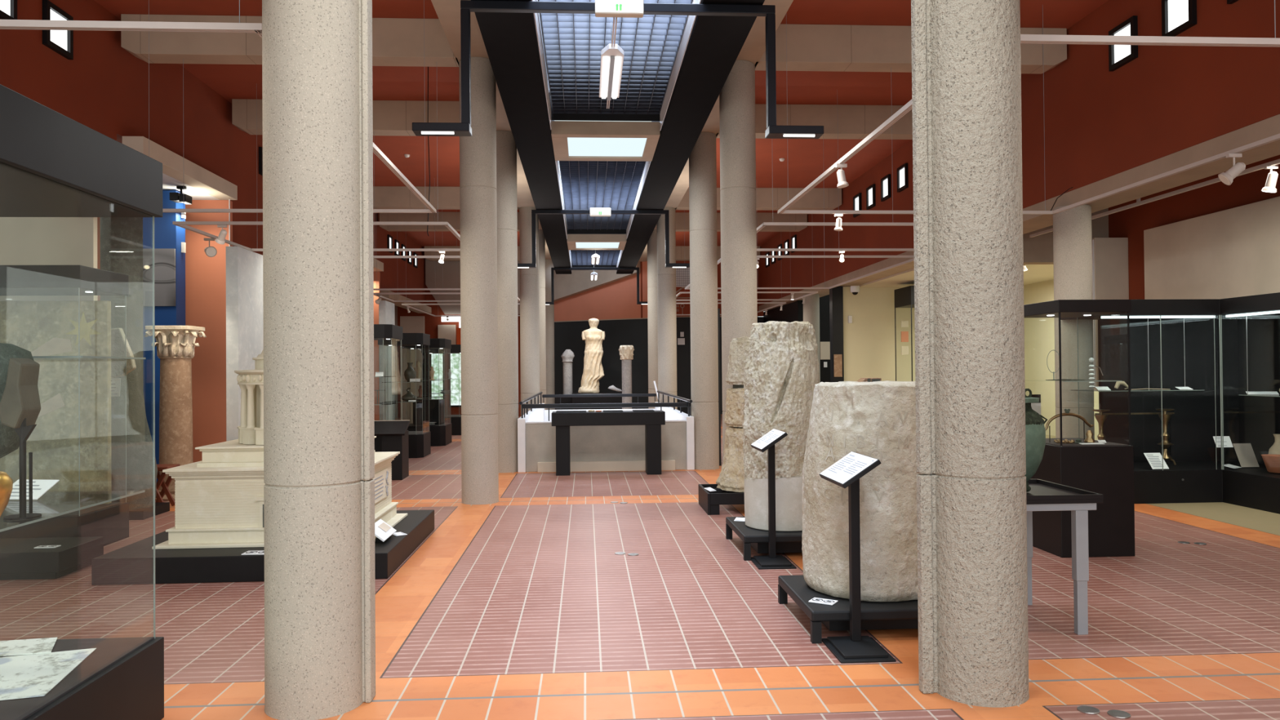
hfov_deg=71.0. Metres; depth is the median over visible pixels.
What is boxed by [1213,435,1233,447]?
label card
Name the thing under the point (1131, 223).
wall
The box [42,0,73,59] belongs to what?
window
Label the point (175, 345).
column
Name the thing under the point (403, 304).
track
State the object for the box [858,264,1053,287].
ceiling
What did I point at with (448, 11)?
ceiling beam
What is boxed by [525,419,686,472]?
wall
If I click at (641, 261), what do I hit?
trim
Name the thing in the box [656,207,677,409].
concrete column
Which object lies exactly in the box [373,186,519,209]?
ceiling beam
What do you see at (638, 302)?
hanging light frame
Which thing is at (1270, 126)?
beam
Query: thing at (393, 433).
pedestal
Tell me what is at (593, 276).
pendant luminaire
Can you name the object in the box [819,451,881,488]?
information sign
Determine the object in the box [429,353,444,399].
window
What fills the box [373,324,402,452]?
display case
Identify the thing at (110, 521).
display case
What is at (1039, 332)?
wall
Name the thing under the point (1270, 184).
track spotlight
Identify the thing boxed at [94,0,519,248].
ceiling
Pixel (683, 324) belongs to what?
wall
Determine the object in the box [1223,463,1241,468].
label card
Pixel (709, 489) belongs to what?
folded card
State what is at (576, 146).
diffuser
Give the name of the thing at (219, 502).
model
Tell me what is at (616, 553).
socket
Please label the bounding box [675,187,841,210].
ceiling beam
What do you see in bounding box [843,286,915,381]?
wall
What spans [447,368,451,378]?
figurine
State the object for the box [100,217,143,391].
concrete column
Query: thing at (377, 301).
track spotlight
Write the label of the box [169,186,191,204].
spotlight
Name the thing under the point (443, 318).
sign panel
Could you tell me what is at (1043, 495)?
table
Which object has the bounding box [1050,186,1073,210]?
cable
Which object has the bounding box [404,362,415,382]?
jar
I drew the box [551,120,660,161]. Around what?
ceiling light slab
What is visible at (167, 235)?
wall
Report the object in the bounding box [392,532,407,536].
label card
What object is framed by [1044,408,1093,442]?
fitting
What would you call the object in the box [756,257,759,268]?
track spotlight
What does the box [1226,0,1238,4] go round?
window
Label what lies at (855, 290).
dome camera
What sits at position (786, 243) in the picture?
window
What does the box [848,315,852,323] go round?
wall sensor
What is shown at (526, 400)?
handrail
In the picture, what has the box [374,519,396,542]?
panel
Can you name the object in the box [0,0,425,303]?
wall
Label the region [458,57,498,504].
concrete column
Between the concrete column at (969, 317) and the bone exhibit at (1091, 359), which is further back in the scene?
the bone exhibit at (1091, 359)
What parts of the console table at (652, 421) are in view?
leg, leg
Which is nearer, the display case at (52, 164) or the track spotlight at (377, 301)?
the display case at (52, 164)
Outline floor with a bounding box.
[0,413,1279,719]
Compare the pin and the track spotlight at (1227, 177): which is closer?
the track spotlight at (1227, 177)
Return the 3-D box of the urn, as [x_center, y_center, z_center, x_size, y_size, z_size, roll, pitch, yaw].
[2.356,0.504,5.697,0.400,0.646,0.400,-1,-1,42]
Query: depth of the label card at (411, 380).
16.77 m
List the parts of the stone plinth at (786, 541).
leg, leg, plate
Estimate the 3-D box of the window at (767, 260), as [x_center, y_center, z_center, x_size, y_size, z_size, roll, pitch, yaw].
[4.255,-3.343,29.959,0.050,0.460,0.470,0,-1,-3]
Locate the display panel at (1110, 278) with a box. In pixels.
[1091,237,1128,391]
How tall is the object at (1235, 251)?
2.440 m
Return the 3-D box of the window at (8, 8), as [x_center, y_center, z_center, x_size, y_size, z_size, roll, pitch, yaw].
[-6.074,-3.485,8.505,0.050,0.460,0.470,0,-1,-3]
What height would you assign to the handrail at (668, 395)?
0.275 m
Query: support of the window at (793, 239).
in the wall at (1096, 123)
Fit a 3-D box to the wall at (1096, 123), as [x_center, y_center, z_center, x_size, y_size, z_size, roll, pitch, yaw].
[5.396,-3.131,13.133,0.200,2.050,37.500,0,-1,-3]
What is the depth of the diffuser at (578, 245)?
22.91 m
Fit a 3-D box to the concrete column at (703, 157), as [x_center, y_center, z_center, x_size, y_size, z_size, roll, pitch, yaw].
[1.032,-0.945,14.500,0.448,5.380,0.448,0,-1,-3]
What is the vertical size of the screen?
0.750 m
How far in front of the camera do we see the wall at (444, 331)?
31.05 m
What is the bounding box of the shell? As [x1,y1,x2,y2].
[1114,381,1128,389]
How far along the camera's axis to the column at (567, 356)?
29.37 m
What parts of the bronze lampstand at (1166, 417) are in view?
stem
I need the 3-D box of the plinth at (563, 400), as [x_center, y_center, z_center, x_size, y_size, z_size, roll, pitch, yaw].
[-2.498,1.534,29.513,0.540,0.800,0.650,0,-1,-3]
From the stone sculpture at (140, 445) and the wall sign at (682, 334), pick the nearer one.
the stone sculpture at (140, 445)
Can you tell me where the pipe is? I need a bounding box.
[228,199,230,246]
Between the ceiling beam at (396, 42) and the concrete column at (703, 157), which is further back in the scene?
the concrete column at (703, 157)
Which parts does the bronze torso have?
mount rod, mount rod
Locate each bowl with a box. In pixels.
[425,422,435,425]
[440,390,451,393]
[1261,453,1279,473]
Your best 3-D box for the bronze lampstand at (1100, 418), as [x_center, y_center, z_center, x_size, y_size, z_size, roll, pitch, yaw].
[5.548,0.936,10.799,0.200,0.674,0.211,0,-1,-3]
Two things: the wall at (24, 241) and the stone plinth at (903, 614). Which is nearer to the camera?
the stone plinth at (903, 614)
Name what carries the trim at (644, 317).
attached to the wall at (617, 300)
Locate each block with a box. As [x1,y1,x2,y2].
[413,399,444,425]
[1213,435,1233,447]
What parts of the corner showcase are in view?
panel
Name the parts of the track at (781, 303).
rail, rail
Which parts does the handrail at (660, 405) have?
rail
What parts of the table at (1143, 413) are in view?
leg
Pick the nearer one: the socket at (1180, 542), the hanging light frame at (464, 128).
the hanging light frame at (464, 128)
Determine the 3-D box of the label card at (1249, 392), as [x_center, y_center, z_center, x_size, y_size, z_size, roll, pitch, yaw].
[7.100,0.377,10.241,0.300,0.034,0.117,-1,-1,25]
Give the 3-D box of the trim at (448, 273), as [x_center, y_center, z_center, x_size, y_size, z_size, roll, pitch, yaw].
[-5.555,-2.729,31.145,3.700,2.290,0.180,0,-1,-3]
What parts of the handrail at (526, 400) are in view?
post, rail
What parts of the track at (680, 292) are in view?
rail, rail, rail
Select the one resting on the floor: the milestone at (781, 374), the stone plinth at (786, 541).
the stone plinth at (786, 541)
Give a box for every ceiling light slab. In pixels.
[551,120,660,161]
[567,234,626,249]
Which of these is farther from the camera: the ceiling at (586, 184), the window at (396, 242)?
the window at (396, 242)
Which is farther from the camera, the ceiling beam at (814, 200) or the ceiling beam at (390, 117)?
the ceiling beam at (814, 200)
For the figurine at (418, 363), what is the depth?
19.50 m
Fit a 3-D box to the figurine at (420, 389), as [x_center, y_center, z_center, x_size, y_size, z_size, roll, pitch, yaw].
[-4.782,0.682,19.545,0.101,0.260,0.100,0,-1,-3]
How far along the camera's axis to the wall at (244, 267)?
11.96 m
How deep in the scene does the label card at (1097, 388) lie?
10.64 m
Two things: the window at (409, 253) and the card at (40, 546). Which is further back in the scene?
the window at (409, 253)
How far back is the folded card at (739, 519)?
8.23 m
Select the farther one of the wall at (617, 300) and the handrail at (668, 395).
the wall at (617, 300)
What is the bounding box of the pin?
[1131,388,1168,390]
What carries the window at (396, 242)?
in the wall at (104, 87)
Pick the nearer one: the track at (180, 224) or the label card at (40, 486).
the label card at (40, 486)
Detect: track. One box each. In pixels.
[0,0,436,213]
[172,58,460,251]
[373,141,460,290]
[373,237,519,302]
[401,240,519,316]
[675,225,817,301]
[675,289,786,315]
[684,134,914,289]
[756,66,913,251]
[777,0,1279,214]
[1029,159,1279,237]
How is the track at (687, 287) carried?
hanging from the ceiling at (806, 160)
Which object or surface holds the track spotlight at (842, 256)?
hanging from the track at (763, 224)
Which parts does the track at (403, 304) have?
rail, rail, rail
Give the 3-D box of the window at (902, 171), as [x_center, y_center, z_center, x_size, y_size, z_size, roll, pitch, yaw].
[5.024,-3.485,17.177,0.050,0.460,0.470,0,-1,-3]
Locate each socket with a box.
[610,501,627,503]
[614,551,638,555]
[1076,705,1130,718]
[1177,541,1206,545]
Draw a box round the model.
[151,349,407,549]
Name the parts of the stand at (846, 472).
post, plate, plate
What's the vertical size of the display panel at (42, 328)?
1.940 m
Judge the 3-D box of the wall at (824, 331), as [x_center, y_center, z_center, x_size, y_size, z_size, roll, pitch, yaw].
[6.049,-0.066,26.789,2.700,3.800,0.150,0,-1,-3]
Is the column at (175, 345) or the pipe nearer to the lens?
the column at (175, 345)
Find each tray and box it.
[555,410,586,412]
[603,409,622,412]
[632,409,654,411]
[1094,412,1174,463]
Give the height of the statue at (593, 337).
2.400 m
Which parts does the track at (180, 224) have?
rail, rail, rail, rail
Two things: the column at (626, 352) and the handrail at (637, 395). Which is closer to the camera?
the handrail at (637, 395)
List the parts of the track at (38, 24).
rail, rail, rail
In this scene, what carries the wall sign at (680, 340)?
attached to the wall at (683, 324)
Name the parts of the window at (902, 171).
pane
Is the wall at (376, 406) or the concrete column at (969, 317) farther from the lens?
the wall at (376, 406)
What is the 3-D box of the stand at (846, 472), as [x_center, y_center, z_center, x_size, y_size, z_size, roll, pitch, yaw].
[1.220,1.095,5.121,0.305,1.098,0.500,0,-1,-3]
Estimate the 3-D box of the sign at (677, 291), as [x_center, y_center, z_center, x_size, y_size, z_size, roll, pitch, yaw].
[1.433,-2.077,31.653,0.700,1.000,0.024,0,-1,-3]
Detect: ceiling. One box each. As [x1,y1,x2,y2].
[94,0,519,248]
[555,160,650,239]
[568,233,623,271]
[675,0,1108,246]
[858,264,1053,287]
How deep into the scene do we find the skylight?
9.96 m
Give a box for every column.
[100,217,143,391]
[144,325,206,501]
[262,0,375,719]
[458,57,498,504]
[496,130,518,472]
[519,206,539,416]
[538,229,546,409]
[545,259,555,409]
[560,349,574,394]
[618,345,634,408]
[647,229,657,408]
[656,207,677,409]
[688,132,719,469]
[719,60,757,463]
[803,293,820,382]
[911,0,1029,707]
[1053,204,1094,439]
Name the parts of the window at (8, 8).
pane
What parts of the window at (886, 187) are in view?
pane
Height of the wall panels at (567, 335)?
3.370 m
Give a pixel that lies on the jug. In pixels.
(1274, 449)
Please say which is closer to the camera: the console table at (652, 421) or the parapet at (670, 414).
the console table at (652, 421)
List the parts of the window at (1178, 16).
pane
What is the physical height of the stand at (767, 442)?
1.098 m
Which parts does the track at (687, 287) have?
rail, rail, rail, rail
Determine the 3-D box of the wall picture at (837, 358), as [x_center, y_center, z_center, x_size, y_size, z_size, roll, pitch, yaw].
[4.856,0.138,22.006,0.200,0.550,0.030,0,-1,-3]
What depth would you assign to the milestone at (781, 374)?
7.71 m
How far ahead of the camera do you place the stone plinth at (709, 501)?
9.84 m
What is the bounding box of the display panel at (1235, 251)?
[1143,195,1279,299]
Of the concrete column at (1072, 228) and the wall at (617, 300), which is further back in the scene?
the wall at (617, 300)
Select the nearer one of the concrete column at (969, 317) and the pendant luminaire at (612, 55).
the concrete column at (969, 317)
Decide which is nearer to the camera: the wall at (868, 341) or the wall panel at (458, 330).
the wall at (868, 341)
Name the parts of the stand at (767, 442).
post, plate, plate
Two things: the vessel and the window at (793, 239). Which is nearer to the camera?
the vessel
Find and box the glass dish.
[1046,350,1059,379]
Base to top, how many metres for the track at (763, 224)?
2.468 m
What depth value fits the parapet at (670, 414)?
14.26 m
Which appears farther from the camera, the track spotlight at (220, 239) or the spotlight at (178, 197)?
the spotlight at (178, 197)
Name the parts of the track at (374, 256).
rail, rail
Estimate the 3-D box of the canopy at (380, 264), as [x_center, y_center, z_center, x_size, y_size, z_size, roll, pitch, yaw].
[-8.018,-2.449,22.187,2.700,0.220,3.080,0,-1,-3]
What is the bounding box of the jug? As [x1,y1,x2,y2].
[1268,434,1279,454]
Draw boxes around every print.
[10,481,41,496]
[378,522,391,532]
[1146,454,1162,466]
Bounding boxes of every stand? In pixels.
[751,428,796,569]
[819,451,896,663]
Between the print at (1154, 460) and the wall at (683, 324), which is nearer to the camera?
the print at (1154, 460)
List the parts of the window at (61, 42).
pane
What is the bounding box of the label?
[1031,394,1040,414]
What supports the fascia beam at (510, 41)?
attached to the ceiling beam at (448, 11)
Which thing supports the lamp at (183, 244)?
attached to the wall at (167, 235)
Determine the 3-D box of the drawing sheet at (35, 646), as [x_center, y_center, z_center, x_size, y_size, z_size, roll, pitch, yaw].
[-2.947,1.274,3.935,0.742,0.004,0.241,0,-1,-12]
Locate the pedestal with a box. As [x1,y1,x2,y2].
[373,420,409,479]
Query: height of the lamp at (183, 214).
0.100 m
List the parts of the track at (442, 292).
rail, rail, rail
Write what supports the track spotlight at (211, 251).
hanging from the track at (180, 224)
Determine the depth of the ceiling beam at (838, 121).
14.50 m
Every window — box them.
[0,0,17,19]
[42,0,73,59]
[258,146,262,176]
[386,234,392,253]
[394,239,399,255]
[400,244,405,261]
[407,251,412,264]
[413,252,417,267]
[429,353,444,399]
[448,353,461,407]
[764,252,769,267]
[771,251,775,264]
[777,244,782,260]
[783,239,789,255]
[791,235,796,253]
[853,192,862,217]
[866,183,875,209]
[880,173,891,201]
[897,163,908,192]
[1108,15,1137,71]
[1161,0,1196,36]
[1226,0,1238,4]
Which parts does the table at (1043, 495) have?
leg, leg, frame, leg, leg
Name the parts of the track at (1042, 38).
rail, rail, rail, rail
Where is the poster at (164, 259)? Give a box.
[142,248,175,306]
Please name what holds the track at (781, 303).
hanging from the ceiling at (806, 160)
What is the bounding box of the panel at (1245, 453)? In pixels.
[1232,443,1259,466]
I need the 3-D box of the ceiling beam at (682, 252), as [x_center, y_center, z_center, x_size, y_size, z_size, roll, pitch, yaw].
[2.194,-3.703,31.201,3.950,0.470,0.340,0,-1,-3]
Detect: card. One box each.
[9,479,59,499]
[33,545,61,548]
[111,377,120,396]
[241,550,264,555]
[375,372,382,376]
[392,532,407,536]
[409,378,420,382]
[704,487,715,491]
[733,517,745,521]
[808,597,838,605]
[1079,442,1104,444]
[1095,386,1111,390]
[1097,440,1106,443]
[1175,386,1192,389]
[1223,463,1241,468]
[1245,391,1279,395]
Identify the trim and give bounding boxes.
[425,258,519,314]
[553,261,639,302]
[554,317,647,322]
[640,261,642,318]
[1022,208,1108,264]
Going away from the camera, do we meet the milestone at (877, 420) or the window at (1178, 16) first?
the milestone at (877, 420)
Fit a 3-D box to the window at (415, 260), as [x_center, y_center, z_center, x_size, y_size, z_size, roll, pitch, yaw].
[-7.325,-3.254,29.291,0.050,0.460,0.470,0,-1,-3]
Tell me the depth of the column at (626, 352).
26.88 m
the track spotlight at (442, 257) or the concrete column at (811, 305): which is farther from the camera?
the concrete column at (811, 305)
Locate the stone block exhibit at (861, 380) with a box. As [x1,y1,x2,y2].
[857,377,881,382]
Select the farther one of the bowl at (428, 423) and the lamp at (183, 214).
the bowl at (428, 423)
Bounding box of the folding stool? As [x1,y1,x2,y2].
[155,463,180,506]
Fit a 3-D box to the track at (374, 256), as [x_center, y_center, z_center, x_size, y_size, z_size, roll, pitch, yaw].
[-4.342,-2.801,16.917,3.252,2.468,5.692,0,-1,-3]
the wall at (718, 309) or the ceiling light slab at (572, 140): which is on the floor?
the wall at (718, 309)
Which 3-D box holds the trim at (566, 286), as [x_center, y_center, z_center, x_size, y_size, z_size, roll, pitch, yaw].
[-1.961,-3.216,32.334,4.303,2.450,0.280,-1,-1,28]
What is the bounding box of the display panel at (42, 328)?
[0,300,111,505]
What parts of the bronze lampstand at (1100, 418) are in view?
stem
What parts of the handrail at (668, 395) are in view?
rail, post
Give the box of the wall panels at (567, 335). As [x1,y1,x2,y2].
[554,318,648,408]
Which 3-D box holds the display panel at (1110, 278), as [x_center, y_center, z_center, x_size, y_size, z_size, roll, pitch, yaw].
[7.453,-0.724,14.468,0.570,2.430,0.530,0,-1,-3]
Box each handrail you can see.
[519,391,542,417]
[523,402,691,421]
[542,393,656,408]
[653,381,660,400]
[657,390,692,416]
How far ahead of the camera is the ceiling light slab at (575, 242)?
22.11 m
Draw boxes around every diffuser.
[567,137,646,156]
[575,242,619,248]
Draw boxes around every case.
[0,84,164,719]
[0,265,128,546]
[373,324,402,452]
[377,333,431,457]
[401,338,451,446]
[421,344,461,435]
[893,285,914,381]
[1023,299,1134,557]
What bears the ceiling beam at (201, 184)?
attached to the wall at (104, 87)
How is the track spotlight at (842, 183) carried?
hanging from the track at (1042, 38)
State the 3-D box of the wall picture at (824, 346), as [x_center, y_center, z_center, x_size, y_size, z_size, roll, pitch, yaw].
[5.504,-0.278,26.659,0.300,0.530,0.030,0,-1,-3]
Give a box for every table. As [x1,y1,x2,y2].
[551,410,665,475]
[1026,479,1103,635]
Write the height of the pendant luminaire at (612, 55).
0.465 m
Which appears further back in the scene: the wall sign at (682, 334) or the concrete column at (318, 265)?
the wall sign at (682, 334)
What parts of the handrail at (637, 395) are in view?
rail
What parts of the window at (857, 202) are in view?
pane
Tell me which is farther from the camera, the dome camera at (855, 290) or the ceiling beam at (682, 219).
the ceiling beam at (682, 219)
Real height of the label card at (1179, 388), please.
0.033 m
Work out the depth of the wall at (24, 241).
9.65 m
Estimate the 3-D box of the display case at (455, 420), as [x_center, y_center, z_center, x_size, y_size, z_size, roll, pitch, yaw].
[-4.953,0.754,22.935,1.060,2.260,1.204,0,-1,-3]
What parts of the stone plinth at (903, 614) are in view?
leg, leg, plate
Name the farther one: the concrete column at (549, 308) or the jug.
the concrete column at (549, 308)
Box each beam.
[120,13,458,66]
[231,98,459,136]
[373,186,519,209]
[379,212,519,231]
[380,290,431,313]
[424,245,519,261]
[431,0,551,259]
[474,0,571,274]
[616,0,764,274]
[639,0,793,262]
[646,245,759,261]
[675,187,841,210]
[675,212,807,231]
[715,103,912,139]
[755,23,1066,74]
[758,114,1279,311]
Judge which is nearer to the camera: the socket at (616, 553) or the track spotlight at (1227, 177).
the track spotlight at (1227, 177)
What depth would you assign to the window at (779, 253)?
28.06 m
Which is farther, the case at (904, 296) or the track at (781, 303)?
the track at (781, 303)
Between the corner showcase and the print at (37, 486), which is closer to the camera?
the print at (37, 486)
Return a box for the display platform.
[91,510,434,585]
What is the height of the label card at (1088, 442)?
0.010 m
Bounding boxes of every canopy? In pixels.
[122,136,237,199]
[373,257,383,271]
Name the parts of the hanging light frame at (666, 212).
arm, arm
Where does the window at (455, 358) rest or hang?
in the wall at (431, 322)
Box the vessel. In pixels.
[400,387,417,401]
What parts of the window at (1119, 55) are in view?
pane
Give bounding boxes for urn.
[1024,388,1047,492]
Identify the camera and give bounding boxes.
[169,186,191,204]
[850,285,859,294]
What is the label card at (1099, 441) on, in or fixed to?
on the case at (1107, 469)
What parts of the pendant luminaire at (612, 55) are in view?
carrier rail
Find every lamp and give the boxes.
[181,212,186,218]
[181,242,186,253]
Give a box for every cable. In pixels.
[426,66,430,235]
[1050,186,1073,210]
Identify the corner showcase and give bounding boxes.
[1060,292,1279,514]
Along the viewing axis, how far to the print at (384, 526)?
7.52 m
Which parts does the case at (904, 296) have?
exhibit panel, exhibit panel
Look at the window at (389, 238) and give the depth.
25.48 m
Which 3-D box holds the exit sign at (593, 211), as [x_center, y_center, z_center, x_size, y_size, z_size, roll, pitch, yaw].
[-0.773,-2.888,17.530,0.410,0.160,0.096,0,-1,-3]
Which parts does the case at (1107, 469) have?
corner post, curved blade, corner post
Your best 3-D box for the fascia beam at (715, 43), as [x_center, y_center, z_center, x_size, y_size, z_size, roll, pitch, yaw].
[0.553,-3.344,11.842,0.530,0.630,35.500,0,-1,-3]
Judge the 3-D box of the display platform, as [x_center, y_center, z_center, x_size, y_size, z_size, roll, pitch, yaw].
[-3.116,1.610,7.935,2.210,0.200,2.150,0,-1,-3]
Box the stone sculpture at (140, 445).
[111,351,169,519]
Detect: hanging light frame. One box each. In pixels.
[412,0,823,138]
[517,209,689,267]
[545,267,647,304]
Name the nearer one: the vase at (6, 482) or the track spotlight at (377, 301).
the vase at (6, 482)
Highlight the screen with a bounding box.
[675,266,689,287]
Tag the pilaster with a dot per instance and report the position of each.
(836, 294)
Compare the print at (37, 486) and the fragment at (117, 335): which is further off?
the fragment at (117, 335)
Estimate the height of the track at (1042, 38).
2.468 m
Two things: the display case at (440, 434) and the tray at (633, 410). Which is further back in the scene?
the display case at (440, 434)
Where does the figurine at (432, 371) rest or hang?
on the display case at (440, 434)
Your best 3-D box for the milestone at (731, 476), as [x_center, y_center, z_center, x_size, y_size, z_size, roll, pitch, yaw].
[1.324,0.598,10.296,0.892,1.726,0.884,-1,-1,20]
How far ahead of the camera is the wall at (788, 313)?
28.64 m
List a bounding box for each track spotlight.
[204,238,217,257]
[214,224,226,244]
[375,294,382,304]
[438,251,444,263]
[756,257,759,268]
[834,213,843,231]
[835,163,848,188]
[839,250,844,262]
[1217,153,1245,185]
[1261,165,1278,192]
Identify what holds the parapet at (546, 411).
on the floor
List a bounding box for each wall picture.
[820,342,830,359]
[833,354,842,377]
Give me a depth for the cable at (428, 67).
12.40 m
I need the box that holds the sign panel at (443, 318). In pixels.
[441,316,460,328]
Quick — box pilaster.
[829,286,844,382]
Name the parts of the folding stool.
leg, leg, leg, leg, seat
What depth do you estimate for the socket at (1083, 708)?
4.13 m
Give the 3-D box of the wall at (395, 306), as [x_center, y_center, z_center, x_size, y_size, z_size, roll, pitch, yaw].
[-8.215,-0.016,27.418,0.100,3.950,7.480,0,-1,-3]
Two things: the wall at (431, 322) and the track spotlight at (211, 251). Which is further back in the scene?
the wall at (431, 322)
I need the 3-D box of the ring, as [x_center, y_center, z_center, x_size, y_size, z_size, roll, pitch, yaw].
[3.633,0.695,7.675,0.162,0.029,0.164,0,-1,-3]
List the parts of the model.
doorway, ground plate, podium cornice, inscribed panel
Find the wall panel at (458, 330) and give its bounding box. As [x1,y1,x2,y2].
[456,328,460,344]
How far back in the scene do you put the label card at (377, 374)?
14.03 m
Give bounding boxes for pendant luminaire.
[590,264,597,280]
[591,249,599,265]
[599,17,623,108]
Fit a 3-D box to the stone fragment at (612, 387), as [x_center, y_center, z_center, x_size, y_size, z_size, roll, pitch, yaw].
[-0.793,0.915,28.590,0.464,0.230,0.362,0,-1,-3]
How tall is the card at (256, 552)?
0.007 m
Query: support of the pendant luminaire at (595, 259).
hanging from the ceiling at (579, 258)
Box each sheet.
[0,637,57,656]
[1143,453,1168,469]
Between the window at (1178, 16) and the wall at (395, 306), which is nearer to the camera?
the window at (1178, 16)
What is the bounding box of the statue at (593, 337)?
[577,318,604,392]
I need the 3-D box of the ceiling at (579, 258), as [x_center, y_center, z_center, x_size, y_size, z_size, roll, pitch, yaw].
[-1.332,-3.158,26.520,1.470,0.500,5.810,0,-1,-3]
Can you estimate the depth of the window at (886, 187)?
18.14 m
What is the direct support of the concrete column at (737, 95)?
on the floor
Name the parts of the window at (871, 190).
pane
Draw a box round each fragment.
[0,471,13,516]
[111,328,136,377]
[608,385,622,391]
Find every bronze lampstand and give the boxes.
[1092,408,1110,439]
[1155,408,1176,465]
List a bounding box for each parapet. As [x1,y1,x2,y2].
[517,403,544,472]
[544,408,655,421]
[654,407,694,470]
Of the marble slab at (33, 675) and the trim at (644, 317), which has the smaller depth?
the marble slab at (33, 675)
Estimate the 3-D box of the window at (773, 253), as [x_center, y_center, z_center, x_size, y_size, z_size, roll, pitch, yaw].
[4.312,-3.354,29.005,0.050,0.460,0.470,0,-1,-3]
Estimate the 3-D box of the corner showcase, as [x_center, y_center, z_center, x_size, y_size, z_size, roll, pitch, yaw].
[6.621,0.454,8.634,2.350,2.365,5.450,0,-1,-3]
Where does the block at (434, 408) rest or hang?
on the display case at (440, 434)
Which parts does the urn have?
ring handle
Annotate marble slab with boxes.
[0,648,96,700]
[378,300,395,420]
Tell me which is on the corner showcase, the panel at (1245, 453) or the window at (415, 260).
the panel at (1245, 453)
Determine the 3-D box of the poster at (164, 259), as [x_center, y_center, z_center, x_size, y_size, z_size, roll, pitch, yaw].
[-7.024,-1.176,12.793,0.775,0.820,0.035,0,-1,-3]
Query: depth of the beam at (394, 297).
26.82 m
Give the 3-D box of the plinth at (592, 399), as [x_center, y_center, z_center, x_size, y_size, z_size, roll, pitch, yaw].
[-1.392,1.490,29.104,1.600,0.860,1.500,0,-1,-3]
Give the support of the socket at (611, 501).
on the floor
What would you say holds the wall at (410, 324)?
on the floor
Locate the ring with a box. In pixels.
[1053,439,1074,443]
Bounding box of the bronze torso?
[0,342,41,519]
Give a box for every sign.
[590,207,610,216]
[595,0,643,17]
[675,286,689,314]
[677,337,684,344]
[680,332,684,337]
[751,428,787,452]
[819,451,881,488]
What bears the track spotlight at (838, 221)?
hanging from the track at (1042, 38)
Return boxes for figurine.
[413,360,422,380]
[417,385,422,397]
[429,366,435,380]
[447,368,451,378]
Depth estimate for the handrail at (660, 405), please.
14.46 m
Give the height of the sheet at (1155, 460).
0.175 m
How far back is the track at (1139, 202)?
10.80 m
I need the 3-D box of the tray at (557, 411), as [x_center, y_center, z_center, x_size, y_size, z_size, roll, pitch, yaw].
[-1.056,0.791,13.803,0.460,0.016,0.300,0,-1,-3]
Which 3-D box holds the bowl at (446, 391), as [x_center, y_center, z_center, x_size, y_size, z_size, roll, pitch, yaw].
[-4.921,0.807,22.738,0.365,0.080,0.365,0,-1,-3]
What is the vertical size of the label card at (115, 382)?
0.200 m
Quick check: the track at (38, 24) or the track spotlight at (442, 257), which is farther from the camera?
the track spotlight at (442, 257)
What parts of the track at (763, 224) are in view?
rail, rail, rail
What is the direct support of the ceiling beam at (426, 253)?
attached to the ceiling at (231, 82)
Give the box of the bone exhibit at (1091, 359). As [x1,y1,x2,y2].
[1088,357,1103,387]
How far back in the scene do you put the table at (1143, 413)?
11.00 m
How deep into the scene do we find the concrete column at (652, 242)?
24.24 m
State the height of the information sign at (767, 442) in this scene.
0.154 m
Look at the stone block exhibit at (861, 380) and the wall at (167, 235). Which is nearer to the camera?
the stone block exhibit at (861, 380)
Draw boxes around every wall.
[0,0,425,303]
[0,217,97,301]
[97,200,232,462]
[142,190,185,481]
[226,246,263,441]
[373,271,380,420]
[394,305,398,418]
[397,284,520,417]
[400,315,425,423]
[437,324,456,344]
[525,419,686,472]
[554,261,647,321]
[675,261,763,413]
[717,308,721,465]
[757,0,1279,306]
[763,301,796,322]
[796,294,830,382]
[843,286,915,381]
[1023,280,1098,439]
[1108,155,1279,299]
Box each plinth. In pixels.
[0,536,103,580]
[555,397,572,409]
[572,391,622,409]
[698,484,744,515]
[725,516,802,560]
[777,574,918,643]
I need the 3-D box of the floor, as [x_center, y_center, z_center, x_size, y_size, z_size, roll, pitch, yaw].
[0.859,1.813,15.060,21.500,0.120,42.000,0,-1,-3]
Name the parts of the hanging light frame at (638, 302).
arm, arm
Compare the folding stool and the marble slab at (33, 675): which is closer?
the marble slab at (33, 675)
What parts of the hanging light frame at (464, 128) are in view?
arm, arm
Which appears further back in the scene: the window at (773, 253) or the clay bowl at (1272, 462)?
the window at (773, 253)
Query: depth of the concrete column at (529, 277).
20.73 m
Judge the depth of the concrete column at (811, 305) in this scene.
24.51 m
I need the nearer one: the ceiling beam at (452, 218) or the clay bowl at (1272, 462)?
the clay bowl at (1272, 462)
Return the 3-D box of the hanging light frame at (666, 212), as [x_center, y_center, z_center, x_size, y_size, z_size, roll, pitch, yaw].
[-0.769,-2.372,17.613,3.490,1.141,0.180,0,-1,-3]
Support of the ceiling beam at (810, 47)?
attached to the ceiling at (806, 160)
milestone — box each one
[715,336,750,492]
[742,320,819,531]
[801,380,919,601]
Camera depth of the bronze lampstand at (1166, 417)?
10.81 m
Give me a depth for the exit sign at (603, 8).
7.57 m

